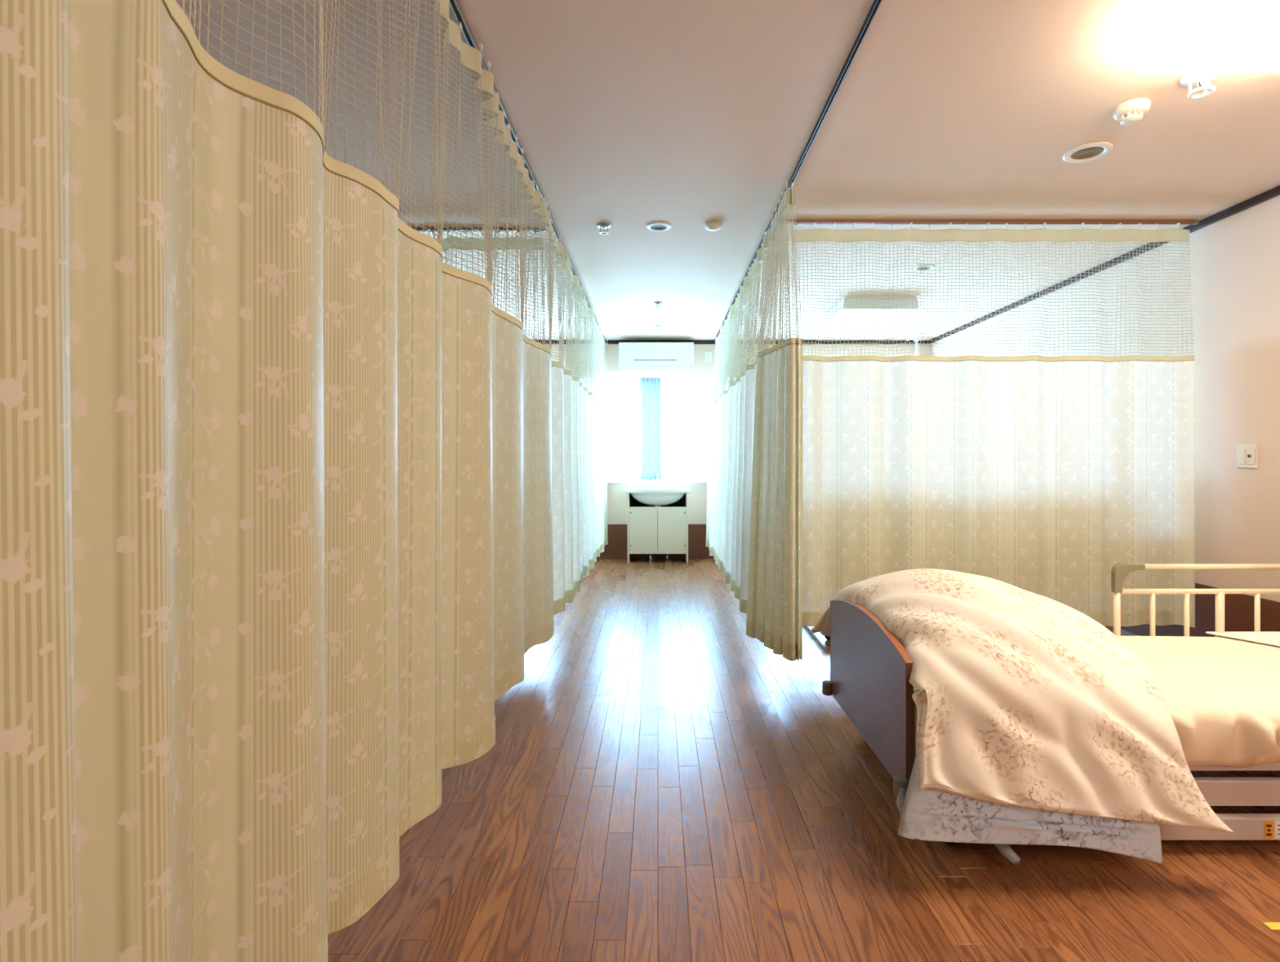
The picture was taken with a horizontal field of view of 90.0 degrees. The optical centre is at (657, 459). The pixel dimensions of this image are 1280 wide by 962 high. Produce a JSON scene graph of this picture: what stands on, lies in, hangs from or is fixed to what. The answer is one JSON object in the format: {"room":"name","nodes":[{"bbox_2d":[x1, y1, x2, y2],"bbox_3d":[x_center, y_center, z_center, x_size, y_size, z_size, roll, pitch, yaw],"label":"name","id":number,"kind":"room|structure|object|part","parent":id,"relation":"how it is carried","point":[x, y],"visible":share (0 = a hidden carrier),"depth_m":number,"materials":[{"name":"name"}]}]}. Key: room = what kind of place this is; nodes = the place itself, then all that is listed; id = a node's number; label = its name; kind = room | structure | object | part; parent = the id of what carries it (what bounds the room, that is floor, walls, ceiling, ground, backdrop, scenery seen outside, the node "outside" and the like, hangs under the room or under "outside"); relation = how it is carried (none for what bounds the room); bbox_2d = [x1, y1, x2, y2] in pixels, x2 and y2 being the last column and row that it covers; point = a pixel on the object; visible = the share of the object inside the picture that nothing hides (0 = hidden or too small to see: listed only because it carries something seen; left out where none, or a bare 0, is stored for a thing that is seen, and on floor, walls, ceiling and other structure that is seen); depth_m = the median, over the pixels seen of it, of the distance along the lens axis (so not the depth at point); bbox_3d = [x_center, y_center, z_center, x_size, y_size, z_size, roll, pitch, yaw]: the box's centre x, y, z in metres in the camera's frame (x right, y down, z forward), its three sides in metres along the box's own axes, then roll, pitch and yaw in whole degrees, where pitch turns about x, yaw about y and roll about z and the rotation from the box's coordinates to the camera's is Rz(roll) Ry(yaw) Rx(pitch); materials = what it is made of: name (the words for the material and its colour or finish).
{"room":"hospital room","nodes":[
{"label":"hospital room","id":0,"kind":"room"},
{"bbox_2d":[175,0,1279,339],"bbox_3d":[0.000,-1.475,2.660,6.680,0.100,10.320,0,0,0],"label":"ceiling","id":1,"kind":"structure","parent":0,"point":[628,115],"depth_m":2.77,"materials":[{"name":"paint"}]},
{"bbox_2d":[410,226,545,231],"bbox_3d":[-1.950,-1.413,3.930,2.524,0.024,0.024,0,0,0],"label":"rail","id":2,"kind":"object","parent":1,"relation":"attached to","point":[418,228],"visible":0.13,"depth_m":3.92,"materials":[{"name":"grey"}]},
{"bbox_2d":[432,231,545,343],"bbox_3d":[-1.925,-0.206,3.968,2.453,2.394,0.101,0,0,0],"label":"privacy curtain","id":3,"kind":"object","parent":2,"relation":"hanging from","point":[450,238],"visible":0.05,"depth_m":3.95,"materials":[{"name":"fabric"}]},
{"bbox_2d":[448,0,605,341],"bbox_3d":[-0.630,-1.413,2.640,0.024,0.024,9.904,0,0,0],"label":"rail","id":4,"kind":"object","parent":1,"relation":"attached to","point":[455,6],"visible":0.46,"depth_m":2.62,"materials":[{"name":"grey metal"}]},
{"bbox_2d":[0,0,608,961],"bbox_3d":[-0.629,-0.206,2.711,0.140,2.394,9.624,0,0,0],"label":"privacy curtain","id":5,"kind":"object","parent":4,"relation":"hanging from","point":[290,504],"visible":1,"depth_m":1.03,"materials":[{"name":"fabric"}]},
{"bbox_2d":[596,222,611,235],"bbox_3d":[-0.327,-1.399,3.875,0.092,0.052,0.092,0,0,0],"label":"sprinkler","id":6,"kind":"object","parent":1,"relation":"attached to","point":[603,225],"visible":1,"depth_m":3.86,"materials":[{"name":"silver metal"}]},
{"bbox_2d":[653,301,662,307],"bbox_3d":[0.000,-1.404,5.797,0.074,0.041,0.073,0,0,0],"label":"sprinkler","id":7,"kind":"object","parent":1,"relation":"attached to","point":[657,303],"visible":1,"depth_m":5.78,"materials":[{"name":"silver metal"}]},
{"bbox_2d":[652,324,663,327],"bbox_3d":[0.000,-1.420,6.772,0.120,0.010,0.120,0,0,0],"label":"recessed light","id":8,"kind":"object","parent":1,"relation":"in","point":[653,325],"visible":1,"depth_m":6.77,"materials":[{"name":"white plastic"}]},
{"bbox_2d":[646,221,671,231],"bbox_3d":[0.004,-1.420,3.897,0.152,0.010,0.152,0,0,0],"label":"recessed light","id":9,"kind":"object","parent":1,"relation":"in","point":[655,225],"visible":1,"depth_m":3.89,"materials":[{"name":"white plastic"}]},
{"bbox_2d":[704,220,721,231],"bbox_3d":[0.333,-1.405,3.853,0.104,0.040,0.104,0,0,0],"label":"smoke detector","id":10,"kind":"object","parent":1,"relation":"attached to","point":[711,225],"visible":1,"depth_m":3.82,"materials":[{"name":"beige plastic"}]},
{"bbox_2d":[714,0,881,342],"bbox_3d":[0.677,-1.413,2.640,0.016,0.024,9.896,0,0,0],"label":"rail","id":11,"kind":"object","parent":1,"relation":"attached to","point":[874,6],"visible":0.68,"depth_m":2.52,"materials":[{"name":"grey metal"}]},
{"bbox_2d":[705,227,778,613],"bbox_3d":[0.619,-0.206,5.547,0.186,2.394,3.616,0,0,0],"label":"privacy curtain","id":12,"kind":"object","parent":11,"relation":"hanging from","point":[731,411],"visible":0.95,"depth_m":4.86,"materials":[{"name":"fabric"}]},
{"bbox_3d":[0.591,0.197,5.547,0.120,1.584,3.613,0,0,0],"label":"fabric panel","id":13,"kind":"part","parent":12,"relation":"part of","materials":[{"name":"beige fabric"}]},
{"bbox_2d":[746,182,802,661],"bbox_3d":[0.620,-0.192,3.470,0.181,2.422,0.587,0,0,-6],"label":"privacy curtain","id":14,"kind":"object","parent":11,"relation":"hanging from","point":[775,580],"visible":1,"depth_m":3.37,"materials":[{"name":"fabric"}]},
{"bbox_3d":[0.621,0.211,3.471,0.102,1.612,0.595,0,0,-15],"label":"fabric panel","id":15,"kind":"part","parent":14,"relation":"part of","materials":[{"name":"beige fabric"}]},
{"bbox_2d":[823,296,919,324],"bbox_3d":[1.935,-1.367,5.880,0.662,0.114,0.662,0,0,0],"label":"ceiling lamp","id":16,"kind":"object","parent":1,"relation":"attached to","point":[851,320],"visible":0.77,"depth_m":5.65,"materials":[{"name":"white plastic"}]},
{"bbox_3d":[1.935,-1.416,5.880,0.616,0.018,0.616,0,0,0],"label":"mounting plate","id":17,"kind":"part","parent":16,"relation":"part of","materials":[{"name":"white"}]},
{"bbox_2d":[913,264,934,271],"bbox_3d":[1.967,-1.420,4.734,0.150,0.010,0.150,0,0,0],"label":"recessed light","id":18,"kind":"object","parent":1,"relation":"in","point":[927,267],"visible":0.77,"depth_m":4.73,"materials":[{"name":"white plastic"}]},
{"bbox_2d":[782,218,1199,224],"bbox_3d":[1.955,-1.413,3.800,2.494,0.024,0.024,0,0,0],"label":"rail","id":19,"kind":"object","parent":1,"relation":"attached to","point":[1195,221],"visible":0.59,"depth_m":3.79,"materials":[{"name":"brown"}]},
{"bbox_2d":[791,222,1195,627],"bbox_3d":[1.982,-0.203,3.799,2.367,2.400,0.074,0,0,1],"label":"privacy curtain","id":20,"kind":"object","parent":19,"relation":"hanging from","point":[1042,475],"visible":0.91,"depth_m":3.80,"materials":[{"name":"fabric"}]},
{"bbox_3d":[1.982,0.201,3.800,2.365,1.592,0.063,0,0,0],"label":"fabric panel","id":21,"kind":"part","parent":20,"relation":"part of","materials":[{"name":"beige fabric"}]},
{"bbox_2d":[1062,141,1113,162],"bbox_3d":[1.986,-1.420,2.961,0.196,0.010,0.196,0,0,0],"label":"recessed light","id":22,"kind":"object","parent":1,"relation":"in","point":[1093,150],"visible":1,"depth_m":2.95,"materials":[{"name":"white plastic"}]},
{"bbox_2d":[1112,97,1151,124],"bbox_3d":[1.909,-1.396,2.581,0.124,0.058,0.124,0,0,0],"label":"smoke detector","id":23,"kind":"object","parent":1,"relation":"attached to","point":[1130,112],"visible":1,"depth_m":2.56,"materials":[{"name":"beige plastic"}]},
{"bbox_2d":[1179,71,1222,99],"bbox_3d":[2.009,-1.390,2.367,0.124,0.070,0.124,0,0,0],"label":"sprinkler","id":24,"kind":"object","parent":1,"relation":"attached to","point":[1202,79],"visible":0.92,"depth_m":2.36,"materials":[{"name":"white metal"}]},
{"bbox_2d":[1136,0,1279,71],"bbox_3d":[1.945,-1.367,1.827,0.662,0.114,0.677,0,0,0],"label":"ceiling lamp","id":25,"kind":"object","parent":1,"relation":"attached to","point":[1198,35],"visible":1,"depth_m":2.01,"materials":[{"name":"white"}]},
{"bbox_3d":[1.945,-1.416,1.827,0.616,0.018,0.631,0,0,0],"label":"mounting plate","id":26,"kind":"part","parent":25,"relation":"part of","materials":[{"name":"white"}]},
{"bbox_2d":[542,343,929,524],"bbox_3d":[0.000,-0.095,7.695,6.480,2.660,0.150,0,0,0],"label":"wall","id":27,"kind":"structure","parent":0,"point":[616,495],"depth_m":7.62,"materials":[{"name":"paint"}]},
{"bbox_2d":[573,375,734,377],"bbox_3d":[0.000,-0.986,7.593,2.060,0.018,0.054,0,0,0],"label":"rail","id":28,"kind":"object","parent":27,"relation":"attached to","point":[574,375],"visible":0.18,"depth_m":7.57,"materials":[{"name":"white metal"}]},
{"bbox_2d":[579,377,640,479],"bbox_3d":[-0.590,-0.369,7.575,0.781,1.211,0.040,0,0,0],"label":"window","id":29,"kind":"structure","parent":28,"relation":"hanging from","point":[622,396],"depth_m":7.58,"materials":[{"name":"white glass"}]},
{"bbox_2d":[640,377,661,479],"bbox_3d":[-0.093,-0.369,7.559,0.256,1.211,0.048,0,0,0],"label":"sheer curtain","id":30,"kind":"object","parent":28,"relation":"hanging from","point":[651,387],"visible":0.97,"depth_m":7.56,"materials":[{"name":"fabric"}]},
{"bbox_2d":[662,377,728,479],"bbox_3d":[0.530,-0.369,7.575,0.940,1.211,0.024,0,0,0],"label":"window","id":31,"kind":"structure","parent":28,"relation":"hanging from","point":[686,401],"depth_m":7.58,"materials":[{"name":"white glass"}]},
{"bbox_2d":[596,524,713,558],"bbox_3d":[0.000,0.970,7.614,6.454,0.410,0.012,0,0,0],"label":"baseboard","id":32,"kind":"structure","parent":27,"relation":"attached to","point":[616,548],"depth_m":7.61,"materials":[{"name":"brown wood"}]},
{"bbox_2d":[618,342,693,375],"bbox_3d":[-0.020,-1.183,7.499,0.870,0.365,0.240,0,0,0],"label":"air conditioner","id":33,"kind":"object","parent":27,"relation":"attached to","point":[635,358],"visible":1,"depth_m":7.38,"materials":[{"name":"white plastic"}]},
{"bbox_3d":[-0.020,-1.226,7.390,0.846,0.258,0.016,0,0,0],"label":"panel","id":34,"kind":"part","parent":33,"relation":"part of","materials":[{"name":"white plastic"}]},
{"bbox_2d":[607,381,706,483],"bbox_3d":[0.000,-0.335,7.675,1.940,1.220,0.170,0,0,0],"label":"window","id":35,"kind":"structure","parent":27,"relation":"in","point":[608,482],"depth_m":7.59,"materials":[{"name":"white"}]},
{"bbox_3d":[0.000,0.261,7.635,1.940,0.029,0.090,0,0,0],"label":"sill","id":36,"kind":"part","parent":35,"relation":"part of","materials":[{"name":"white plastic"}]},
{"bbox_2d":[705,351,711,361],"bbox_3d":[0.603,-1.225,7.614,0.075,0.120,0.010,0,0,0],"label":"wall outlet","id":37,"kind":"object","parent":27,"relation":"attached to","point":[708,354],"visible":1,"depth_m":7.61,"materials":[{"name":"white plastic"}]},
{"bbox_2d":[534,339,928,343],"bbox_3d":[0.000,-1.402,7.611,6.440,0.044,0.018,0,0,0],"label":"trim","id":38,"kind":"structure","parent":27,"relation":"attached to","point":[610,341],"depth_m":7.60,"materials":[{"name":"brown wood"}]},
{"bbox_2d":[328,558,1279,961],"bbox_3d":[0.000,1.205,2.610,6.480,0.060,10.020,0,0,0],"label":"floor","id":39,"kind":"structure","parent":0,"point":[658,782],"depth_m":1.91,"materials":[{"name":"brown wood"}]},
{"bbox_2d":[648,553,653,562],"bbox_3d":[-0.085,1.125,7.360,0.060,0.098,0.060,0,0,0],"label":"supply pipe","id":40,"kind":"object","parent":39,"relation":"on","point":[650,561],"visible":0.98,"depth_m":7.35,"materials":[{"name":"silver metal"}]},
{"bbox_2d":[626,493,688,562],"bbox_3d":[-0.003,0.775,7.449,0.695,0.800,0.311,0,0,0],"label":"vanity cabinet","id":41,"kind":"object","parent":39,"relation":"on","point":[651,529],"visible":0.91,"depth_m":7.30,"materials":[{"name":"beige laminate"}]},
{"bbox_3d":[-0.339,0.775,7.452,0.022,0.800,0.305,0,0,0],"label":"panel","id":42,"kind":"part","parent":41,"relation":"part of","materials":[{"name":"beige laminate"}]},
{"bbox_3d":[-0.165,0.802,7.308,0.322,0.535,0.020,0,0,0],"label":"door","id":43,"kind":"part","parent":41,"relation":"part of","materials":[{"name":"beige laminate"}]},
{"bbox_3d":[-0.003,0.716,7.597,0.651,0.682,0.014,0,0,0],"label":"panel","id":44,"kind":"part","parent":41,"relation":"part of","materials":[{"name":"black"}]},
{"bbox_2d":[624,486,691,506],"bbox_3d":[-0.003,0.576,7.420,0.770,0.508,0.400,0,0,0],"label":"basin","id":45,"kind":"object","parent":41,"relation":"in","point":[655,496],"visible":0.91,"depth_m":7.26,"materials":[{"name":"white ceramic"}]},
{"bbox_2d":[656,473,659,487],"bbox_3d":[-0.003,0.241,7.449,0.042,0.164,0.143,0,0,0],"label":"faucet","id":46,"kind":"object","parent":45,"relation":"on","point":[657,477],"visible":1,"depth_m":7.48,"materials":[{"name":"silver metal"}]},
{"bbox_3d":[0.161,0.802,7.308,0.321,0.535,0.020,0,0,0],"label":"door","id":47,"kind":"part","parent":41,"relation":"part of","materials":[{"name":"beige laminate"}]},
{"bbox_3d":[0.334,0.775,7.452,0.022,0.800,0.305,0,0,0],"label":"panel","id":48,"kind":"part","parent":41,"relation":"part of","materials":[{"name":"beige laminate"}]},
{"bbox_2d":[906,337,922,355],"bbox_3d":[2.930,-0.104,7.250,0.330,2.555,0.330,0,0,0],"label":"pole","id":49,"kind":"object","parent":39,"relation":"on","point":[908,339],"visible":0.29,"depth_m":7.24,"materials":[{"name":"white metal"}]},
{"bbox_2d":[819,626,1113,639],"bbox_3d":[2.012,0.595,4.519,2.182,1.160,0.926,0,0,0],"label":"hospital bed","id":50,"kind":"object","parent":39,"relation":"on","point":[826,633],"visible":0.02,"depth_m":4.12,"materials":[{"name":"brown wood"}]},
{"bbox_3d":[2.019,1.097,4.548,1.922,0.065,0.855,0,0,0],"label":"frame","id":51,"kind":"part","parent":50,"relation":"part of","materials":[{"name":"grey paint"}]},
{"bbox_2d":[822,563,1279,865],"bbox_3d":[1.792,0.775,2.278,2.176,0.800,0.968,0,0,0],"label":"hospital bed","id":52,"kind":"object","parent":39,"relation":"on","point":[1220,692],"visible":0.48,"depth_m":2.09,"materials":[{"name":"beige fabric"}]},
{"bbox_3d":[0.751,0.770,2.325,0.026,0.454,0.840,0,0,0],"label":"footboard","id":53,"kind":"part","parent":52,"relation":"part of","materials":[{"name":"grey plastic"}]},
{"bbox_2d":[811,568,1233,864],"bbox_3d":[1.239,0.767,2.304,1.150,0.692,1.195,0,0,0],"label":"duvet","id":54,"kind":"object","parent":52,"relation":"on","point":[1037,724],"visible":0.94,"depth_m":1.79,"materials":[{"name":"beige fabric"}]},
{"bbox_3d":[1.807,1.001,2.325,2.086,0.076,0.810,0,0,0],"label":"frame","id":55,"kind":"part","parent":52,"relation":"part of","materials":[{"name":"grey paint"}]},
{"bbox_3d":[1.806,0.832,2.289,2.077,0.183,0.897,0,0,0],"label":"mattress","id":56,"kind":"part","parent":52,"relation":"part of","materials":[{"name":"beige fabric"}]},
{"bbox_3d":[1.950,0.717,2.720,0.025,0.317,0.026,0,0,0],"label":"rail post","id":57,"kind":"part","parent":52,"relation":"part of","materials":[{"name":"beige metal"}]},
{"bbox_3d":[2.102,0.717,2.720,0.018,0.317,0.019,0,0,0],"label":"rail post","id":58,"kind":"part","parent":52,"relation":"part of","materials":[{"name":"beige metal"}]},
{"bbox_3d":[2.247,0.717,2.720,0.018,0.317,0.019,0,0,0],"label":"rail post","id":59,"kind":"part","parent":52,"relation":"part of","materials":[{"name":"beige metal"}]},
{"bbox_3d":[2.388,0.717,2.720,0.030,0.317,0.031,0,0,0],"label":"rail post","id":60,"kind":"part","parent":52,"relation":"part of","materials":[{"name":"beige metal"}]},
{"bbox_3d":[1.799,1.097,2.328,1.922,0.065,0.855,0,0,0],"label":"frame","id":61,"kind":"part","parent":52,"relation":"part of","materials":[{"name":"grey paint"}]},
{"bbox_3d":[2.547,0.717,2.720,0.018,0.317,0.019,0,0,0],"label":"rail post","id":62,"kind":"part","parent":52,"relation":"part of","materials":[{"name":"beige metal"}]},
{"bbox_3d":[1.880,1.097,1.899,0.100,0.052,0.001,0,0,0],"label":"name plate","id":63,"kind":"part","parent":52,"relation":"part of","materials":[{"name":"white plastic"}]},
{"bbox_2d":[1262,922,1279,929],"bbox_3d":[1.597,1.174,1.613,0.125,0.001,0.025,0,0,0],"label":"tape","id":64,"kind":"object","parent":39,"relation":"on","point":[1273,926],"visible":1,"depth_m":1.61,"materials":[{"name":"yellow plastic"}]},
{"bbox_2d":[929,195,1279,601],"bbox_3d":[3.290,-0.095,2.660,0.100,2.660,10.320,0,0,0],"label":"wall","id":65,"kind":"structure","parent":0,"point":[1233,262],"depth_m":3.69,"materials":[{"name":"paint"}]},
{"bbox_2d":[928,185,1279,342],"bbox_3d":[3.231,-1.402,2.610,0.018,0.044,10.020,0,0,0],"label":"trim","id":66,"kind":"structure","parent":65,"relation":"attached to","point":[1274,192],"depth_m":4.27,"materials":[{"name":"brown wood"}]},
{"bbox_2d":[1120,582,1279,636],"bbox_3d":[3.234,0.958,2.610,0.012,0.435,10.020,0,0,0],"label":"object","id":67,"kind":"structure","parent":65,"relation":"attached to","point":[1238,607],"depth_m":3.63,"materials":[{"name":"brown wood"}]},
{"bbox_2d":[1236,444,1257,467],"bbox_3d":[3.232,-0.020,3.514,0.014,0.128,0.120,0,0,0],"label":"wall switch","id":68,"kind":"object","parent":65,"relation":"attached to","point":[1246,455],"visible":1,"depth_m":3.51,"materials":[{"name":"beige plastic"}]}
]}

